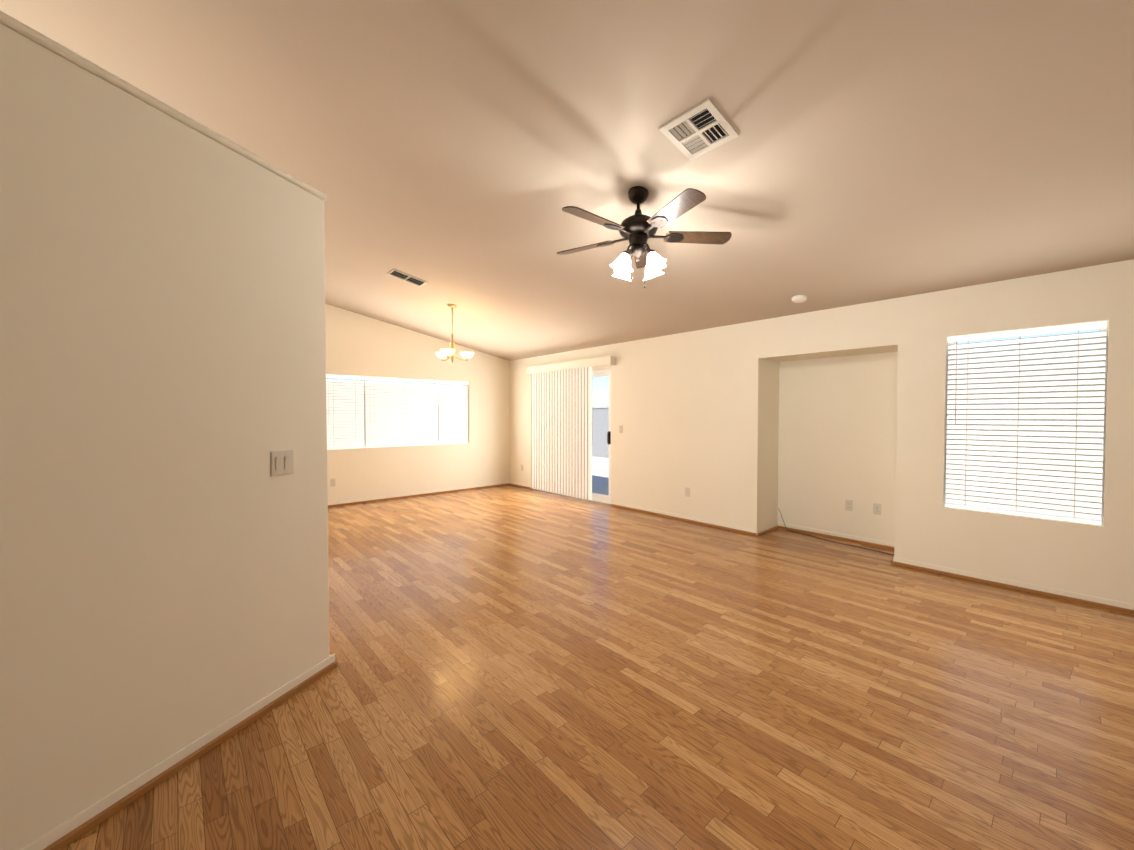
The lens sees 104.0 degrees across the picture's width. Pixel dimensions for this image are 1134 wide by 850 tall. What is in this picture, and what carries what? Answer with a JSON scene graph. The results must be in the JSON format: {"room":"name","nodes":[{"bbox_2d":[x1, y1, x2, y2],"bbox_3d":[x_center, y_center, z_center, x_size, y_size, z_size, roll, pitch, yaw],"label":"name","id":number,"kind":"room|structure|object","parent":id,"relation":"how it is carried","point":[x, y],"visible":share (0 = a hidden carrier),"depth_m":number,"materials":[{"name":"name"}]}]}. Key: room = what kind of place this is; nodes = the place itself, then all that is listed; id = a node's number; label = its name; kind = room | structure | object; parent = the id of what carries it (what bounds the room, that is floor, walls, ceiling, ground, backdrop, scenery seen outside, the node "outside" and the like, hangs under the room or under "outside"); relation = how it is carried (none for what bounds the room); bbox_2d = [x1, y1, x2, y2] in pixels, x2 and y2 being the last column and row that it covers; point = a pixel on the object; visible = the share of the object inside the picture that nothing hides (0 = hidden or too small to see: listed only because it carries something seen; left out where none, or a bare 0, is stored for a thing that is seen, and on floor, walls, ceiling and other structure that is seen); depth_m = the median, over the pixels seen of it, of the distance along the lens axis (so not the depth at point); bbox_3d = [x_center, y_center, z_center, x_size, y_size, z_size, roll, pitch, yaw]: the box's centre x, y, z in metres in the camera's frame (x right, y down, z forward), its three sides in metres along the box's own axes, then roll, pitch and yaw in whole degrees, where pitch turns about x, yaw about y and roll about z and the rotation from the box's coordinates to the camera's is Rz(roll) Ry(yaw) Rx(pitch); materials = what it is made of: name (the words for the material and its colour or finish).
{"room":"empty living room","nodes":[
{"label":"empty living room","id":0,"kind":"room"},
{"bbox_2d":[0,11,328,849],"bbox_3d":[-2.105,0.094,0.250,0.194,2.560,4.612,0,1,19],"label":"wall","id":1,"kind":"structure","parent":0,"point":[164,583],"depth_m":1.61,"materials":[{"name":"paint"}]},
{"bbox_2d":[21,654,337,849],"bbox_3d":[-2.011,1.342,0.254,4.017,0.065,2.338,-1,2,-41],"label":"baseboard","id":2,"kind":"structure","parent":1,"relation":"attached to","point":[69,831],"depth_m":1.69,"materials":[{"name":"white paint"}]},
{"bbox_2d":[270,450,293,476],"bbox_3d":[-1.373,0.183,2.142,0.012,0.118,0.118,0,1,19],"label":"light switch","id":3,"kind":"object","parent":1,"relation":"attached to","point":[282,462],"visible":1,"depth_m":2.14,"materials":[{"name":"beige plastic"}]},
{"bbox_2d":[325,304,509,502],"bbox_3d":[-4.836,-0.853,5.667,9.700,4.217,0.200,-1,2,-41],"label":"wall","id":4,"kind":"structure","parent":0,"point":[360,345],"depth_m":7.54,"materials":[{"name":"paint"}]},
{"bbox_2d":[330,479,334,486],"bbox_3d":[-3.545,0.873,6.705,0.072,0.118,0.008,-1,2,-41],"label":"outlet","id":5,"kind":"object","parent":4,"relation":"attached to","point":[332,482],"visible":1,"depth_m":6.70,"materials":[{"name":"beige plastic"}]},
{"bbox_2d":[326,374,467,448],"bbox_3d":[-2.775,-0.214,7.479,2.430,1.140,0.152,-1,2,-41],"label":"window blinds","id":6,"kind":"object","parent":4,"relation":"attached to","point":[392,414],"visible":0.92,"depth_m":7.34,"materials":[{"name":"white plastic"}]},
{"bbox_2d":[328,481,508,506],"bbox_3d":[-4.686,1.223,5.693,9.500,0.065,0.027,-1,2,-41],"label":"baseboard","id":7,"kind":"structure","parent":4,"relation":"attached to","point":[364,500],"depth_m":7.50,"materials":[{"name":"white paint"}]},
{"bbox_2d":[0,0,1133,360],"bbox_3d":[-1.387,-2.077,1.881,9.900,1.982,10.400,-1,2,-41],"label":"ceiling","id":8,"kind":"structure","parent":0,"point":[460,154],"depth_m":2.56,"materials":[{"name":"paint"}]},
{"bbox_2d":[387,269,427,286],"bbox_3d":[-1.857,-1.710,5.157,0.396,0.081,0.210,-1,2,-41],"label":"ceiling vent","id":9,"kind":"object","parent":8,"relation":"in","point":[398,274],"visible":1,"depth_m":5.15,"materials":[{"name":"white metal"}]},
{"bbox_2d":[436,304,473,362],"bbox_3d":[-1.536,-1.224,5.978,0.514,0.775,0.514,-1,2,-41],"label":"pendant chandelier","id":10,"kind":"object","parent":8,"relation":"hanging from","point":[443,354],"visible":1,"depth_m":5.93,"materials":[{"name":"white glass"}]},
{"bbox_2d":[557,186,731,287],"bbox_3d":[0.453,-1.281,3.035,1.212,0.672,1.256,-1,2,-41],"label":"ceiling fan","id":11,"kind":"object","parent":8,"relation":"hanging from","point":[638,229],"visible":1,"depth_m":3.00,"materials":[{"name":"brown wood"}]},
{"bbox_2d":[659,98,738,159],"bbox_3d":[0.730,-1.624,2.453,0.307,0.067,0.310,-1,2,-41],"label":"ceiling vent","id":12,"kind":"object","parent":8,"relation":"in","point":[703,127],"visible":1,"depth_m":2.44,"materials":[{"name":"beige paint"}]},
{"bbox_2d":[792,295,806,302],"bbox_3d":[2.271,-1.230,4.328,0.135,0.055,0.136,-1,2,-41],"label":"smoke detector","id":13,"kind":"object","parent":8,"relation":"attached to","point":[799,298],"visible":1,"depth_m":4.29,"materials":[{"name":"white plastic"}]},
{"bbox_2d":[61,485,1133,849],"bbox_3d":[-1.237,1.394,2.090,10.300,0.120,10.400,-1,2,-41],"label":"floor","id":14,"kind":"structure","parent":0,"point":[523,669],"depth_m":2.10,"materials":[{"name":"brown wood"}]},
{"bbox_2d":[778,508,891,554],"bbox_3d":[2.893,1.146,4.878,0.217,0.254,1.204,-1,2,-41],"label":"cable","id":15,"kind":"object","parent":14,"relation":"on","point":[831,541],"visible":1,"depth_m":4.83,"materials":[{"name":"black"}]},
{"bbox_2d":[510,259,1133,603],"bbox_3d":[2.250,0.022,5.138,0.200,2.490,10.400,-1,2,-41],"label":"wall","id":16,"kind":"structure","parent":0,"point":[688,409],"depth_m":4.04,"materials":[{"name":"paint"}]},
{"bbox_2d":[509,481,530,488],"bbox_3d":[-0.872,1.161,8.530,0.027,0.065,0.740,-1,2,-41],"label":"baseboard","id":17,"kind":"structure","parent":16,"relation":"attached to","point":[510,482],"depth_m":8.57,"materials":[{"name":"white paint"}]},
{"bbox_2d":[527,356,614,503],"bbox_3d":[0.049,0.083,7.505,0.330,2.265,2.100,-1,2,-41],"label":"vertical blinds","id":18,"kind":"object","parent":16,"relation":"attached to","point":[561,427],"visible":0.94,"depth_m":7.45,"materials":[{"name":"white plastic"}]},
{"bbox_2d":[619,425,622,432],"bbox_3d":[0.801,0.065,6.621,0.008,0.118,0.072,-1,2,-41],"label":"light switch","id":19,"kind":"object","parent":16,"relation":"attached to","point":[620,428],"visible":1,"depth_m":6.61,"materials":[{"name":"beige plastic"}]},
{"bbox_2d":[611,501,760,535],"bbox_3d":[1.437,1.218,5.915,0.030,0.065,2.277,-1,2,-41],"label":"baseboard","id":20,"kind":"structure","parent":16,"relation":"attached to","point":[641,509],"depth_m":5.72,"materials":[{"name":"white paint"}]},
{"bbox_2d":[685,487,689,496],"bbox_3d":[1.569,0.874,5.769,0.008,0.118,0.072,-1,2,-41],"label":"outlet","id":21,"kind":"object","parent":16,"relation":"attached to","point":[687,492],"visible":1,"depth_m":5.77,"materials":[{"name":"beige plastic"}]},
{"bbox_2d":[761,522,780,534],"bbox_3d":[2.388,1.233,5.257,0.510,0.065,0.030,-1,2,-41],"label":"baseboard","id":22,"kind":"structure","parent":16,"relation":"attached to","point":[777,525],"depth_m":5.30,"materials":[{"name":"white paint"}]},
{"bbox_2d":[891,557,1133,613],"bbox_3d":[4.235,1.288,2.746,0.030,0.065,3.687,-1,2,-41],"label":"baseboard","id":23,"kind":"structure","parent":16,"relation":"attached to","point":[1021,586],"depth_m":3.48,"materials":[{"name":"white paint"}]},
{"bbox_2d":[945,321,1107,524],"bbox_3d":[3.624,-0.018,3.555,0.152,1.480,0.890,-1,2,-41],"label":"window blinds","id":24,"kind":"object","parent":16,"relation":"attached to","point":[1016,446],"visible":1,"depth_m":3.48,"materials":[{"name":"white plastic"}]},
{"bbox_2d":[765,347,897,542],"bbox_3d":[2.930,0.208,4.862,0.450,2.130,1.500,-1,2,-41],"label":"wall","id":25,"kind":"structure","parent":0,"point":[831,423],"depth_m":4.97,"materials":[{"name":"paint"}]},
{"bbox_2d":[781,523,894,548],"bbox_3d":[3.014,1.239,4.958,0.027,0.065,1.300,-1,2,-41],"label":"baseboard","id":26,"kind":"structure","parent":25,"relation":"attached to","point":[862,540],"depth_m":4.93,"materials":[{"name":"white paint"}]},
{"bbox_2d":[845,500,852,510],"bbox_3d":[3.099,0.884,4.866,0.008,0.118,0.072,-1,2,-41],"label":"outlet","id":27,"kind":"object","parent":25,"relation":"attached to","point":[848,505],"visible":1,"depth_m":4.86,"materials":[{"name":"beige plastic"}]},
{"bbox_2d":[873,503,880,514],"bbox_3d":[3.272,0.888,4.671,0.008,0.118,0.072,-1,2,-41],"label":"outlet","id":28,"kind":"object","parent":25,"relation":"attached to","point":[876,509],"visible":1,"depth_m":4.67,"materials":[{"name":"beige plastic"}]},
{"label":"outside","id":29,"kind":"structure","parent":0,"visible":0},
{"bbox_2d":[592,457,608,494],"bbox_3d":[3.407,1.242,9.521,7.300,0.100,22.000,-1,2,-41],"label":"ground","id":30,"kind":"structure","parent":29,"point":[598,474],"depth_m":10.30,"materials":[{"name":"concrete"}]},
{"bbox_2d":[365,405,438,444],"bbox_3d":[-7.420,0.290,11.416,21.000,1.720,0.200,-1,2,-41],"label":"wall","id":31,"kind":"structure","parent":30,"relation":"on","point":[438,427],"depth_m":14.19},
{"bbox_2d":[592,406,608,457],"bbox_3d":[4.794,0.315,10.725,0.260,1.700,22.000,-1,2,-41],"label":"wall","id":32,"kind":"structure","parent":30,"relation":"on","point":[603,419],"depth_m":14.75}
]}

